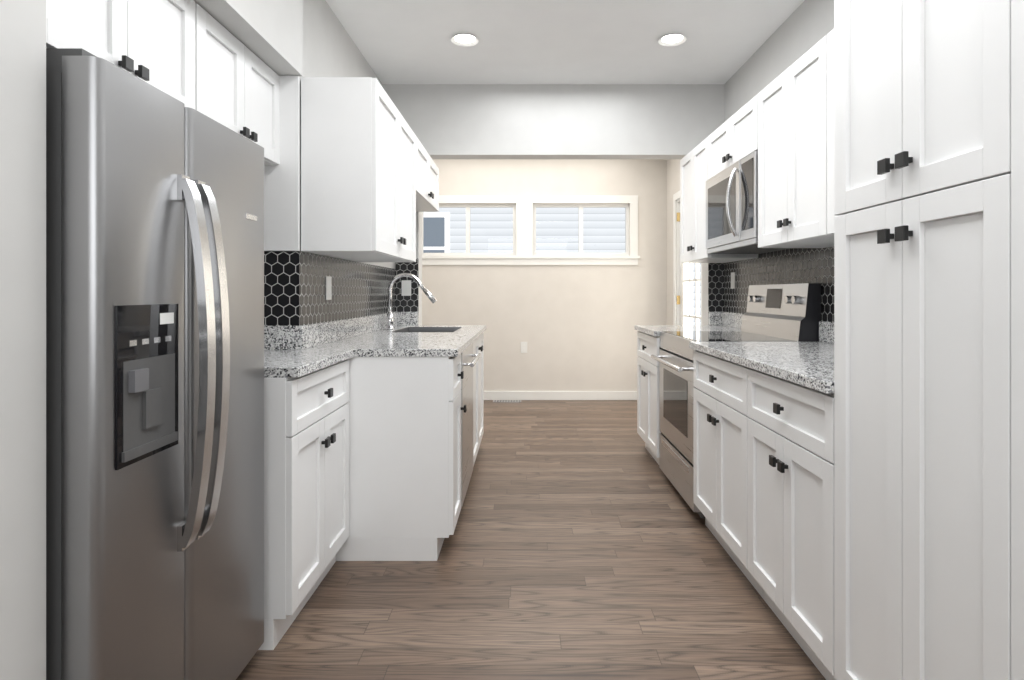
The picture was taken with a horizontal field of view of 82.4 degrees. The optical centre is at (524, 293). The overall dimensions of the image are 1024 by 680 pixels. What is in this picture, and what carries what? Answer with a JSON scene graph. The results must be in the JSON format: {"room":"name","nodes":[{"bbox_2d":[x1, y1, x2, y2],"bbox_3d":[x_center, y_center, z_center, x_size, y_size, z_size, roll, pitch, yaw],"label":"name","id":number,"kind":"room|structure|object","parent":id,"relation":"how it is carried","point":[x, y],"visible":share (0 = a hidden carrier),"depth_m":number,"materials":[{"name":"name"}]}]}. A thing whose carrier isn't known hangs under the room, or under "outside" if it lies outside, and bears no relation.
{"room":"kitchen","nodes":[
{"label":"kitchen","id":0,"kind":"room"},
{"bbox_2d":[0,0,45,679],"bbox_3d":[-1.300,-0.205,-0.450,0.800,2.730,3.100,0,0,0],"label":"wall","id":1,"kind":"structure","parent":0,"point":[22,339],"depth_m":1.05,"materials":[{"name":"white paint"}]},
{"bbox_2d":[46,0,194,108],"bbox_3d":[-1.238,-0.743,1.490,0.419,0.385,0.772,0,0,0],"label":"upper cabinet","id":2,"kind":"object","parent":1,"relation":"attached to","point":[151,42],"visible":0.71,"depth_m":1.59,"materials":[{"name":"white wood"}]},
{"bbox_2d":[194,0,302,75],"bbox_3d":[-1.205,-1.254,1.815,0.490,0.633,1.430,0,0,0],"label":"soffit","id":3,"kind":"structure","parent":0,"point":[268,33],"depth_m":2.23,"materials":[{"name":"white paint"}]},
{"bbox_2d":[300,0,382,86],"bbox_3d":[-1.385,-1.255,3.540,0.630,0.630,2.020,0,0,0],"label":"wall","id":4,"kind":"structure","parent":0,"point":[330,48],"depth_m":3.17,"materials":[{"name":"white paint"}]},
{"bbox_2d":[300,78,394,268],"bbox_3d":[-1.340,0.110,3.540,0.720,2.100,2.020,0,0,0],"label":"wall","id":5,"kind":"structure","parent":0,"point":[388,264],"depth_m":2.56,"materials":[{"name":"white paint"}]},
{"bbox_2d":[264,251,418,325],"bbox_3d":[-1.124,-0.010,3.461,0.648,0.500,1.878,0,0,0],"label":"tile","id":6,"kind":"structure","parent":5,"relation":"attached to","point":[294,288],"depth_m":2.85,"materials":[{"name":"black tile"}]},
{"bbox_2d":[326,276,331,299],"bbox_3d":[-0.968,-0.025,2.890,0.007,0.116,0.072,0,0,0],"label":"electrical outlet","id":7,"kind":"object","parent":6,"relation":"attached to","point":[328,287],"visible":1,"depth_m":2.88,"materials":[{"name":"white plastic"}]},
{"bbox_2d":[402,280,410,295],"bbox_3d":[-0.889,-0.038,4.388,0.072,0.116,0.007,0,0,0],"label":"outlet","id":8,"kind":"object","parent":6,"relation":"attached to","point":[406,287],"visible":1,"depth_m":4.39,"materials":[{"name":"white plastic"}]},
{"bbox_2d":[301,77,415,261],"bbox_3d":[-0.794,-0.558,3.001,0.352,0.753,0.935,0,0,0],"label":"upper cabinet","id":9,"kind":"object","parent":5,"relation":"attached to","point":[358,169],"visible":1,"depth_m":2.53,"materials":[{"name":"white wood"}]},
{"bbox_2d":[416,136,438,211],"bbox_3d":[-0.794,-0.772,3.933,0.352,0.325,0.924,0,0,0],"label":"upper cabinet","id":10,"kind":"object","parent":5,"relation":"attached to","point":[427,184],"visible":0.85,"depth_m":3.88,"materials":[{"name":"white wood"}]},
{"bbox_2d":[416,212,421,324],"bbox_3d":[-0.890,0.060,4.475,0.180,2.200,0.150,0,0,0],"label":"wall","id":11,"kind":"structure","parent":0,"point":[419,235],"depth_m":4.44,"materials":[{"name":"beige paint"}]},
{"bbox_2d":[383,84,723,158],"bbox_3d":[0.215,-1.305,4.475,2.570,0.530,0.150,0,0,0],"label":"header","id":12,"kind":"object","parent":11,"relation":"attached to","point":[562,121],"visible":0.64,"depth_m":4.40,"materials":[{"name":"white paint"}]},
{"bbox_2d":[424,212,449,252],"bbox_3d":[-1.500,-0.715,9.345,0.600,1.150,0.030,0,0,0],"label":"window","id":13,"kind":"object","parent":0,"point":[440,223],"depth_m":9.34,"materials":[{"name":"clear glass"}]},
{"bbox_2d":[236,400,825,679],"bbox_3d":[0.000,1.210,2.180,3.500,0.100,8.760,0,0,0],"label":"floor","id":14,"kind":"structure","parent":0,"point":[581,543],"depth_m":2.28,"materials":[{"name":"brown wood"}]},
{"bbox_2d":[46,48,263,679],"bbox_3d":[-1.093,0.343,1.493,0.691,1.635,0.734,0,0,0],"label":"fridge","id":15,"kind":"object","parent":14,"relation":"on","point":[154,383],"visible":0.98,"depth_m":1.28,"materials":[{"name":"silver metal"}]},
{"bbox_2d":[258,360,348,649],"bbox_3d":[-1.085,0.718,2.213,0.710,0.885,0.627,0,0,0],"label":"base cabinet","id":16,"kind":"object","parent":14,"relation":"on","point":[306,476],"visible":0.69,"depth_m":2.01,"materials":[{"name":"white wood"}]},
{"bbox_2d":[336,354,466,560],"bbox_3d":[-0.625,0.718,2.695,0.685,0.885,0.324,0,0,0],"label":"base cabinet","id":17,"kind":"object","parent":14,"relation":"on","point":[404,458],"visible":0.71,"depth_m":2.53,"materials":[{"name":"white wood"}]},
{"bbox_2d":[461,343,480,506],"bbox_3d":[-0.602,0.720,3.164,0.696,0.881,0.600,0,0,0],"label":"dishwasher","id":18,"kind":"object","parent":14,"relation":"on","point":[468,362],"visible":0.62,"depth_m":3.07,"materials":[{"name":"white wood"}]},
{"bbox_2d":[473,332,483,466],"bbox_3d":[-0.625,0.718,3.933,0.685,0.885,0.924,0,0,0],"label":"base cabinet","id":19,"kind":"object","parent":14,"relation":"on","point":[478,395],"visible":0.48,"depth_m":3.91,"materials":[{"name":"white wood"}]},
{"bbox_2d":[264,312,485,377],"bbox_3d":[-0.869,0.207,3.150,1.158,0.135,2.496,0,0,0],"label":"countertop","id":20,"kind":"structure","parent":19,"relation":"on","point":[295,351],"depth_m":2.60,"materials":[{"name":"stone"}]},
{"bbox_2d":[386,273,436,328],"bbox_3d":[-0.760,0.053,3.901,0.346,0.377,0.104,0,0,0],"label":"faucet","id":21,"kind":"object","parent":20,"relation":"on","point":[431,297],"visible":1,"depth_m":3.91,"materials":[{"name":"silver metal"}]},
{"bbox_2d":[392,327,461,331],"bbox_3d":[-0.645,0.362,3.925,0.430,0.236,0.640,0,0,0],"label":"sink basin","id":22,"kind":"object","parent":20,"relation":"in","point":[430,329],"visible":0.17,"depth_m":4.22,"materials":[{"name":"silver metal"}]},
{"bbox_2d":[493,400,520,402],"bbox_3d":[-0.190,1.156,6.255,0.300,0.008,0.110,0,0,0],"label":"floor vent","id":23,"kind":"object","parent":14,"relation":"in","point":[506,401],"visible":0.98,"depth_m":6.23,"materials":[{"name":"silver metal"}]},
{"bbox_2d":[637,331,660,464],"bbox_3d":[1.153,0.718,4.063,0.674,0.885,0.664,0,0,0],"label":"base cabinet","id":24,"kind":"object","parent":14,"relation":"on","point":[648,430],"visible":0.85,"depth_m":4.01,"materials":[{"name":"white wood"}]},
{"bbox_2d":[693,350,762,597],"bbox_3d":[1.153,0.718,2.576,0.674,0.885,0.707,0,0,0],"label":"base cabinet","id":25,"kind":"object","parent":14,"relation":"on","point":[720,416],"visible":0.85,"depth_m":2.52,"materials":[{"name":"white wood"}]},
{"bbox_2d":[634,312,833,393],"bbox_3d":[1.161,0.207,2.999,0.675,0.135,2.798,0,0,0],"label":"countertop","id":26,"kind":"structure","parent":25,"relation":"on","point":[809,364],"depth_m":2.44,"materials":[{"name":"stone"}]},
{"bbox_2d":[651,283,820,517],"bbox_3d":[1.136,0.555,3.330,0.704,1.210,0.789,0,0,0],"label":"range","id":27,"kind":"object","parent":14,"relation":"on","point":[783,312],"visible":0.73,"depth_m":3.23,"materials":[{"name":"silver metal"}]},
{"bbox_2d":[747,369,835,679],"bbox_3d":[1.153,0.718,1.910,0.674,0.885,0.620,0,0,0],"label":"base cabinet","id":28,"kind":"object","parent":14,"relation":"on","point":[790,497],"visible":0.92,"depth_m":1.85,"materials":[{"name":"white wood"}]},
{"bbox_2d":[834,0,1023,679],"bbox_3d":[1.153,0.080,1.286,0.674,2.160,0.622,0,0,0],"label":"pantry","id":29,"kind":"object","parent":14,"relation":"on","point":[929,342],"visible":1,"depth_m":1.24,"materials":[{"name":"white wood"}]},
{"bbox_2d":[422,159,666,390],"bbox_3d":[0.000,-0.205,6.435,3.400,2.730,0.150,0,0,0],"label":"wall","id":30,"kind":"structure","parent":0,"point":[572,326],"depth_m":6.36,"materials":[{"name":"beige paint"}]},
{"bbox_2d":[521,342,526,352],"bbox_3d":[-0.010,0.590,6.356,0.072,0.120,0.008,0,0,0],"label":"electrical outlet","id":31,"kind":"object","parent":30,"relation":"attached to","point":[523,347],"visible":1,"depth_m":6.35,"materials":[{"name":"white plastic"}]},
{"bbox_2d":[422,195,639,264],"bbox_3d":[-0.005,-0.682,6.383,2.500,0.755,0.115,0,0,0],"label":"window","id":32,"kind":"structure","parent":30,"relation":"in","point":[524,207],"depth_m":6.34,"materials":[{"name":"white wood"}]},
{"bbox_2d":[484,391,636,399],"bbox_3d":[0.045,1.113,6.351,2.988,0.095,0.018,0,0,0],"label":"baseboard","id":33,"kind":"structure","parent":30,"relation":"attached to","point":[560,395],"depth_m":6.33,"materials":[{"name":"white wood"}]},
{"bbox_2d":[325,0,803,83],"bbox_3d":[0.000,-1.620,2.180,3.500,0.100,8.760,0,0,0],"label":"ceiling","id":34,"kind":"structure","parent":0,"point":[543,42],"depth_m":3.61,"materials":[{"name":"white paint"}]},
{"bbox_2d":[451,34,478,45],"bbox_3d":[-0.370,-1.564,3.610,0.170,0.012,0.170,0,0,0],"label":"recessed light","id":35,"kind":"object","parent":34,"relation":"in","point":[464,40],"visible":0.92,"depth_m":3.63,"materials":[{"name":"white plastic"}]},
{"bbox_2d":[658,34,686,45],"bbox_3d":[0.910,-1.564,3.610,0.170,0.012,0.170,0,0,0],"label":"recessed light","id":36,"kind":"object","parent":34,"relation":"in","point":[673,40],"visible":0.92,"depth_m":3.63,"materials":[{"name":"white plastic"}]},
{"bbox_2d":[667,159,680,324],"bbox_3d":[1.620,-0.205,5.455,0.160,2.730,1.810,0,0,0],"label":"wall","id":37,"kind":"structure","parent":0,"point":[673,176],"depth_m":6.15,"materials":[{"name":"beige paint"}]},
{"bbox_2d":[673,191,701,324],"bbox_3d":[1.591,0.075,5.500,0.138,2.170,1.020,0,0,0],"label":"door frame","id":38,"kind":"structure","parent":37,"relation":"attached to","point":[685,281],"depth_m":5.87,"materials":[{"name":"white wood"}]},
{"bbox_2d":[702,263,707,324],"bbox_3d":[1.439,0.060,4.475,0.122,2.200,0.150,0,0,0],"label":"wall","id":39,"kind":"structure","parent":0,"point":[704,293],"depth_m":4.48,"materials":[{"name":"white paint"}]},
{"bbox_2d":[724,0,833,121],"bbox_3d":[1.600,-0.205,1.275,0.200,2.730,6.550,0,0,0],"label":"wall","id":40,"kind":"structure","parent":0,"point":[802,29],"depth_m":3.43,"materials":[{"name":"white paint"}]},
{"bbox_2d":[680,137,758,262],"bbox_3d":[1.314,-0.613,4.063,0.352,0.775,0.664,0,0,0],"label":"upper cabinet","id":41,"kind":"object","parent":40,"relation":"attached to","point":[693,173],"visible":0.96,"depth_m":4.02,"materials":[{"name":"white wood"}]},
{"bbox_2d":[708,94,757,178],"bbox_3d":[1.314,-0.860,3.330,0.352,0.280,0.791,0,0,0],"label":"upper cabinet","id":42,"kind":"object","parent":40,"relation":"attached to","point":[732,139],"visible":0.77,"depth_m":3.27,"materials":[{"name":"white wood"}]},
{"bbox_2d":[706,151,790,253],"bbox_3d":[1.290,-0.482,3.330,0.400,0.465,0.789,0,0,0],"label":"microwave","id":43,"kind":"object","parent":42,"relation":"attached to","point":[732,209],"visible":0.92,"depth_m":3.21,"materials":[{"name":"silver metal"}]},
{"bbox_2d":[708,246,833,324],"bbox_3d":[1.439,-0.005,3.000,0.122,0.490,2.800,0,0,0],"label":"tile","id":44,"kind":"structure","parent":40,"relation":"attached to","point":[799,265],"depth_m":3.54,"materials":[{"name":"black tile"}]},
{"bbox_2d":[731,272,734,288],"bbox_3d":[1.488,-0.090,4.190,0.007,0.116,0.072,0,0,0],"label":"electrical outlet","id":45,"kind":"object","parent":44,"relation":"attached to","point":[732,280],"visible":1,"depth_m":4.17,"materials":[{"name":"white plastic"}]},
{"bbox_2d":[758,35,833,247],"bbox_3d":[1.314,-0.613,2.596,0.352,0.775,0.667,0,0,0],"label":"upper cabinet","id":46,"kind":"object","parent":40,"relation":"attached to","point":[792,155],"visible":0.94,"depth_m":2.54,"materials":[{"name":"white wood"}]},
{"bbox_2d":[827,29,839,234],"bbox_3d":[1.314,-0.613,1.930,0.352,0.775,0.660,0,0,0],"label":"upper cabinet","id":47,"kind":"object","parent":40,"relation":"attached to","point":[830,133],"visible":0.06,"depth_m":2.23,"materials":[{"name":"white wood"}]},
{"bbox_3d":[-1.575,-0.205,1.815,0.250,2.730,1.430,0,0,0],"label":"wall","id":48,"kind":"structure","parent":0,"visible":0},
{"bbox_2d":[195,3,299,250],"bbox_3d":[-1.210,-0.558,2.204,0.475,0.753,0.647,0,0,0],"label":"upper cabinet","id":49,"kind":"object","parent":48,"relation":"attached to","point":[243,90],"visible":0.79,"depth_m":2.37,"materials":[{"name":"white wood"}]},
{"label":"outside","id":50,"kind":"structure","parent":0,"visible":0},
{"bbox_2d":[439,208,700,324],"bbox_3d":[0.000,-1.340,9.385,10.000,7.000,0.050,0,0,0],"label":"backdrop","id":51,"kind":"structure","parent":50,"point":[570,239],"depth_m":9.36,"materials":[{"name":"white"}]}
]}

